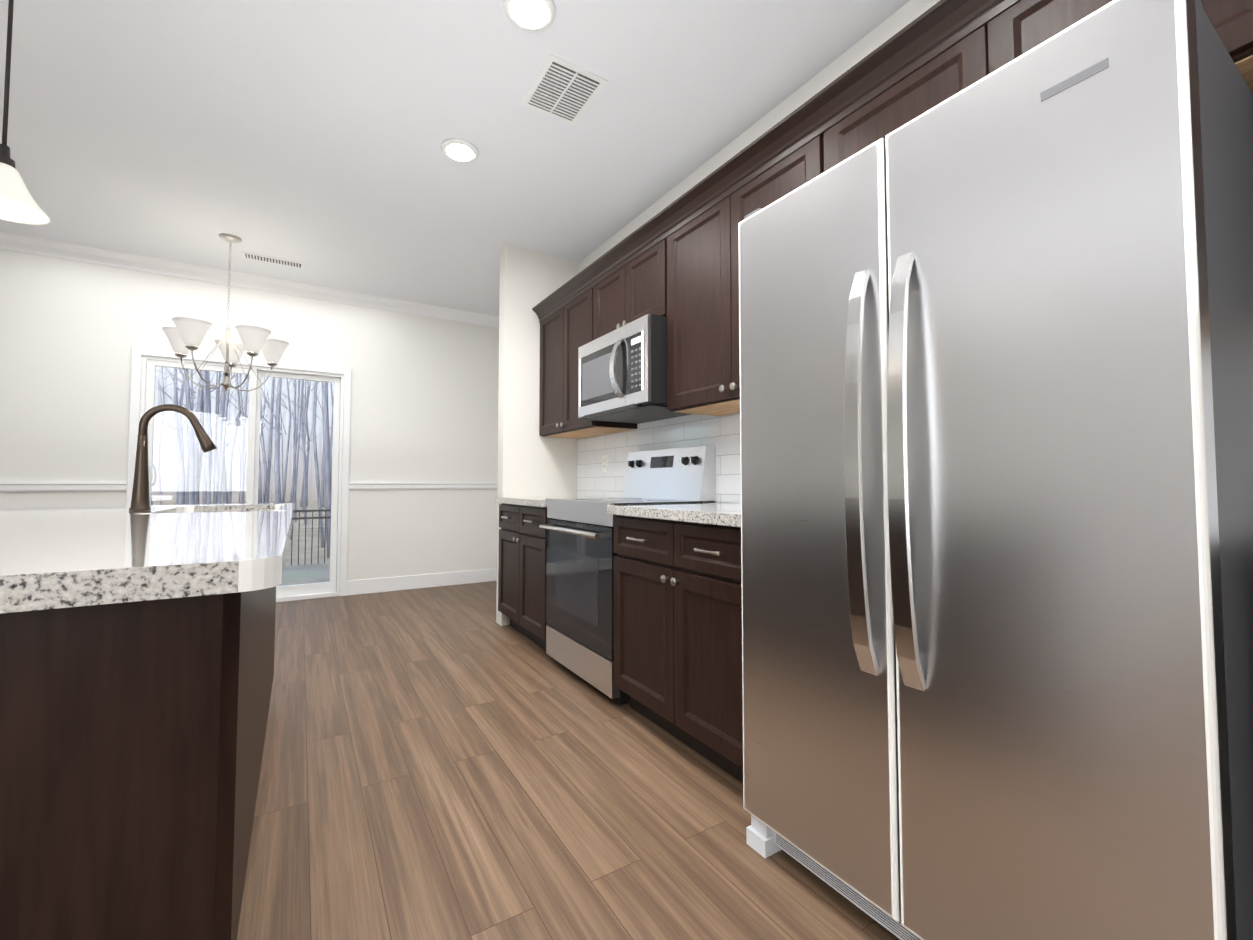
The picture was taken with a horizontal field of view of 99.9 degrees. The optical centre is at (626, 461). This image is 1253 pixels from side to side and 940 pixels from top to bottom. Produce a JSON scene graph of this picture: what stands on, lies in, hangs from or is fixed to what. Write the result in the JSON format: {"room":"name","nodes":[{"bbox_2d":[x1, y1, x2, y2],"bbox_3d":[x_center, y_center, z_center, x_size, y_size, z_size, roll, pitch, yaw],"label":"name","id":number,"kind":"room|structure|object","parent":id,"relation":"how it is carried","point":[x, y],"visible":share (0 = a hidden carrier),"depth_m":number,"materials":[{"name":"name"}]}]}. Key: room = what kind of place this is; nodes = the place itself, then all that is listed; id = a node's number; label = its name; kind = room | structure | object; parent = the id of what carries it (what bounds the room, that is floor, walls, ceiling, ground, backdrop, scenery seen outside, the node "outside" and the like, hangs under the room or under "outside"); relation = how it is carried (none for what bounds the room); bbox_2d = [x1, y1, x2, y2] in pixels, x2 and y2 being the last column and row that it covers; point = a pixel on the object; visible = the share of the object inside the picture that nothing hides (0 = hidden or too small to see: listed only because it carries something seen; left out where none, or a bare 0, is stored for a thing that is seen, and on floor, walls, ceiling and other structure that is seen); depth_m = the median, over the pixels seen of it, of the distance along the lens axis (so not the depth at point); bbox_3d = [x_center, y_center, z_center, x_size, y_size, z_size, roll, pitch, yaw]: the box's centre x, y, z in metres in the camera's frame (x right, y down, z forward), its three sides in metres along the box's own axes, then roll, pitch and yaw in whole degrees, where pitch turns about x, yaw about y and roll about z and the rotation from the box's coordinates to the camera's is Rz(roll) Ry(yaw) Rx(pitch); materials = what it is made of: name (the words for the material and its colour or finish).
{"room":"kitchen","nodes":[
{"label":"kitchen","id":0,"kind":"room"},
{"bbox_2d":[0,249,498,591],"bbox_3d":[-3.931,-0.203,4.000,6.150,2.750,0.120,1,-3,-32],"label":"wall","id":1,"kind":"structure","parent":0,"point":[424,400],"depth_m":4.63,"materials":[{"name":"white paint"}]},
{"bbox_2d":[0,483,126,491],"bbox_3d":[-5.147,0.156,3.147,3.199,0.065,0.026,1,-3,-32],"label":"trim","id":2,"kind":"structure","parent":1,"relation":"attached to","point":[52,487],"depth_m":3.80,"materials":[{"name":"white paint"}]},
{"bbox_2d":[126,347,350,595],"bbox_3d":[-3.155,0.160,4.385,1.492,2.056,0.018,1,-3,-32],"label":"door frame","id":3,"kind":"structure","parent":1,"relation":"attached to","point":[135,387],"depth_m":4.47,"materials":[{"name":"white paint"}]},
{"bbox_2d":[140,355,343,601],"bbox_3d":[-3.176,0.189,4.419,1.380,2.000,0.146,1,-3,-32],"label":"sliding door","id":4,"kind":"structure","parent":1,"relation":"in","point":[303,591],"depth_m":4.52,"materials":[{"name":"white glass"}]},
{"bbox_2d":[0,232,498,327],"bbox_3d":[-3.878,-1.533,3.967,6.150,0.095,0.082,1,-3,-32],"label":"crown molding","id":5,"kind":"structure","parent":1,"relation":"attached to","point":[38,246],"depth_m":4.30,"materials":[{"name":"white paint"}]},
{"bbox_2d":[347,568,496,595],"bbox_3d":[-1.912,1.152,5.115,1.429,0.130,0.017,1,-3,-32],"label":"baseboard","id":6,"kind":"structure","parent":1,"relation":"attached to","point":[367,586],"depth_m":5.05,"materials":[{"name":"white paint"}]},
{"bbox_2d":[349,483,497,489],"bbox_3d":[-1.910,0.236,5.148,1.429,0.065,0.026,1,-3,-32],"label":"trim","id":7,"kind":"structure","parent":1,"relation":"attached to","point":[352,486],"depth_m":5.08,"materials":[{"name":"white paint"}]},
{"bbox_2d":[0,0,909,315],"bbox_3d":[-1.690,-1.770,0.437,6.390,0.100,8.640,1,-3,-32],"label":"ceiling","id":8,"kind":"structure","parent":0,"point":[310,134],"depth_m":2.53,"materials":[{"name":"white paint"}]},
{"bbox_2d":[0,0,50,224],"bbox_3d":[-1.944,-1.229,1.653,0.208,0.885,0.208,1,-3,-32],"label":"pendant light","id":9,"kind":"object","parent":8,"relation":"hanging from","point":[18,203],"visible":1,"depth_m":1.65,"materials":[{"name":"white glass"}]},
{"bbox_2d":[162,233,288,394],"bbox_3d":[-2.820,-1.027,3.728,0.731,1.125,0.703,1,-3,-32],"label":"chandelier","id":10,"kind":"object","parent":8,"relation":"hanging from","point":[185,335],"visible":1,"depth_m":3.60,"materials":[{"name":"white glass"}]},
{"bbox_2d":[241,251,303,268],"bbox_3d":[-2.750,-1.569,4.103,0.400,0.011,0.120,1,-3,-32],"label":"ceiling vent","id":11,"kind":"object","parent":8,"relation":"in","point":[257,257],"visible":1,"depth_m":4.08,"materials":[{"name":"white metal"}]},
{"bbox_2d":[441,138,478,162],"bbox_3d":[-0.869,-1.617,2.745,0.190,0.023,0.190,1,-3,-32],"label":"recessed light","id":12,"kind":"object","parent":8,"relation":"in","point":[459,150],"visible":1,"depth_m":2.72,"materials":[{"name":"white paint"}]},
{"bbox_2d":[503,0,555,31],"bbox_3d":[-0.354,-1.650,1.924,0.190,0.023,0.190,1,-3,-32],"label":"recessed light","id":13,"kind":"object","parent":8,"relation":"in","point":[532,15],"visible":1,"depth_m":1.93,"materials":[{"name":"white paint"}]},
{"bbox_2d":[521,54,607,124],"bbox_3d":[-0.282,-1.639,2.339,0.270,0.012,0.330,1,-3,-32],"label":"ceiling vent","id":14,"kind":"object","parent":8,"relation":"in","point":[563,90],"visible":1,"depth_m":2.32,"materials":[{"name":"white metal"}]},
{"bbox_2d":[496,245,578,625],"bbox_3d":[-0.661,-0.203,3.989,0.600,2.750,0.120,1,-3,-32],"label":"wall","id":15,"kind":"structure","parent":0,"point":[531,462],"depth_m":3.88,"materials":[{"name":"white paint"}]},
{"bbox_2d":[237,581,899,939],"bbox_3d":[-1.690,1.077,0.324,6.390,0.100,8.640,1,-3,-32],"label":"floor","id":16,"kind":"structure","parent":0,"point":[453,762],"depth_m":1.65,"materials":[{"name":"brown wood"}]},
{"bbox_2d":[0,591,275,939],"bbox_3d":[-1.584,0.628,1.295,1.172,0.876,2.171,1,-3,-32],"label":"kitchen island","id":17,"kind":"object","parent":16,"relation":"on","point":[137,649],"depth_m":0.66,"materials":[{"name":"brown wood"}]},
{"bbox_2d":[0,503,295,614],"bbox_3d":[-1.683,0.168,1.252,1.500,0.040,2.250,1,-3,-32],"label":"island countertop","id":18,"kind":"structure","parent":17,"relation":"on","point":[52,558],"depth_m":0.74,"materials":[{"name":"white stone"}]},
{"bbox_2d":[129,404,216,510],"bbox_3d":[-1.665,-0.018,1.946,0.242,0.386,0.096,1,-3,-32],"label":"faucet","id":19,"kind":"object","parent":18,"relation":"on","point":[140,499],"visible":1,"depth_m":1.88,"materials":[{"name":"brown metal"}]},
{"bbox_2d":[498,504,552,648],"bbox_3d":[-0.419,0.717,3.530,0.627,0.876,0.846,1,-3,-32],"label":"base cabinet","id":20,"kind":"object","parent":16,"relation":"on","point":[522,567],"depth_m":3.31,"materials":[{"name":"brown wood"}]},
{"bbox_2d":[495,496,616,507],"bbox_3d":[-0.431,0.259,3.539,0.657,0.040,0.849,1,-3,-32],"label":"countertop","id":21,"kind":"structure","parent":20,"relation":"on","point":[527,501],"depth_m":3.40,"materials":[{"name":"white stone"}]},
{"bbox_2d":[539,445,715,704],"bbox_3d":[-0.027,0.524,2.834,0.680,1.205,0.750,1,-3,-32],"label":"range","id":22,"kind":"object","parent":16,"relation":"on","point":[581,554],"visible":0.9,"depth_m":2.70,"materials":[{"name":"silver metal"}]},
{"bbox_2d":[614,516,742,782],"bbox_3d":[0.444,0.661,2.136,0.627,0.876,0.906,1,-3,-32],"label":"base cabinet","id":23,"kind":"object","parent":16,"relation":"on","point":[677,623],"depth_m":1.93,"materials":[{"name":"brown wood"}]},
{"bbox_2d":[607,502,740,527],"bbox_3d":[0.434,0.203,2.141,0.657,0.040,0.918,1,-3,-32],"label":"countertop","id":24,"kind":"structure","parent":23,"relation":"on","point":[728,515],"depth_m":1.99,"materials":[{"name":"white stone"}]},
{"bbox_2d":[738,0,1252,939],"bbox_3d":[0.855,0.166,1.300,0.794,1.798,0.920,1,-3,-32],"label":"fridge","id":25,"kind":"object","parent":16,"relation":"on","point":[996,392],"visible":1,"depth_m":0.93,"materials":[{"name":"silver metal"}]},
{"bbox_2d":[579,0,939,502],"bbox_3d":[0.976,-0.281,2.028,0.120,2.750,8.640,1,-3,-32],"label":"wall","id":26,"kind":"structure","parent":0,"point":[905,15],"depth_m":2.40,"materials":[{"name":"white paint"}]},
{"bbox_2d":[536,268,636,438],"bbox_3d":[-0.292,-0.679,3.664,0.327,0.955,0.848,1,-3,-32],"label":"upper cabinet","id":27,"kind":"object","parent":26,"relation":"attached to","point":[565,320],"depth_m":3.56,"materials":[{"name":"brown wood"}]},
{"bbox_2d":[592,216,663,340],"bbox_3d":[0.131,-0.943,2.990,0.327,0.480,0.757,1,-3,-32],"label":"upper cabinet","id":28,"kind":"object","parent":26,"relation":"attached to","point":[628,285],"depth_m":2.85,"materials":[{"name":"brown wood"}]},
{"bbox_2d":[578,314,690,423],"bbox_3d":[0.068,-0.478,2.933,0.475,0.440,0.746,1,-3,-32],"label":"over-the-range microwave","id":29,"kind":"object","parent":28,"relation":"attached to","point":[622,374],"visible":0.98,"depth_m":2.71,"materials":[{"name":"silver metal"}]},
{"bbox_2d":[577,413,740,502],"bbox_3d":[0.922,-0.063,1.979,0.010,0.479,4.947,1,-3,-32],"label":"tile backsplash","id":30,"kind":"structure","parent":26,"relation":"attached to","point":[721,434],"depth_m":3.13,"materials":[{"name":"white tile"}]},
{"bbox_2d":[602,455,607,471],"bbox_3d":[-0.152,0.010,3.696,0.010,0.116,0.072,1,-3,-32],"label":"outlet","id":31,"kind":"object","parent":30,"relation":"attached to","point":[604,463],"visible":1,"depth_m":3.66,"materials":[{"name":"white plastic"}]},
{"bbox_2d":[664,100,823,415],"bbox_3d":[0.571,-0.734,2.270,0.327,0.955,0.906,1,-3,-32],"label":"upper cabinet","id":32,"kind":"object","parent":26,"relation":"attached to","point":[676,262],"depth_m":2.27,"materials":[{"name":"brown wood"}]},
{"bbox_2d":[820,0,1252,171],"bbox_3d":[1.079,-1.004,1.458,0.327,0.480,1.022,1,-3,-32],"label":"upper cabinet","id":33,"kind":"object","parent":26,"relation":"attached to","point":[959,45],"depth_m":1.45,"materials":[{"name":"brown wood"}]},
{"label":"outside","id":34,"kind":"structure","parent":0,"visible":0},
{"bbox_2d":[153,500,329,585],"bbox_3d":[-13.292,3.099,39.038,100.000,0.830,69.460,1,-3,-32],"label":"ground","id":35,"kind":"structure","parent":34,"point":[309,576],"depth_m":12.98,"materials":[{"name":"white paint"}]},
{"bbox_2d":[151,367,333,557],"bbox_3d":[-14.450,-7.756,31.459,24.496,21.748,43.767,1,-3,-32],"label":"trees","id":36,"kind":"object","parent":35,"relation":"on","point":[192,445],"depth_m":24.85,"materials":[{"name":"grey plant"}]},
{"bbox_2d":[291,509,330,564],"bbox_3d":[-5.237,1.544,10.819,16.030,1.300,0.060,1,-3,-32],"label":"fence","id":37,"kind":"object","parent":35,"relation":"on","point":[312,517],"depth_m":10.25,"materials":[{"name":"black metal"}]},
{"bbox_2d":[152,366,333,502],"bbox_3d":[-24.723,-16.187,58.298,100.000,51.000,0.001,1,-3,-32],"label":"sky","id":38,"kind":"structure","parent":34,"point":[235,460],"depth_m":50.08,"materials":[{"name":"white paint"}]}
]}

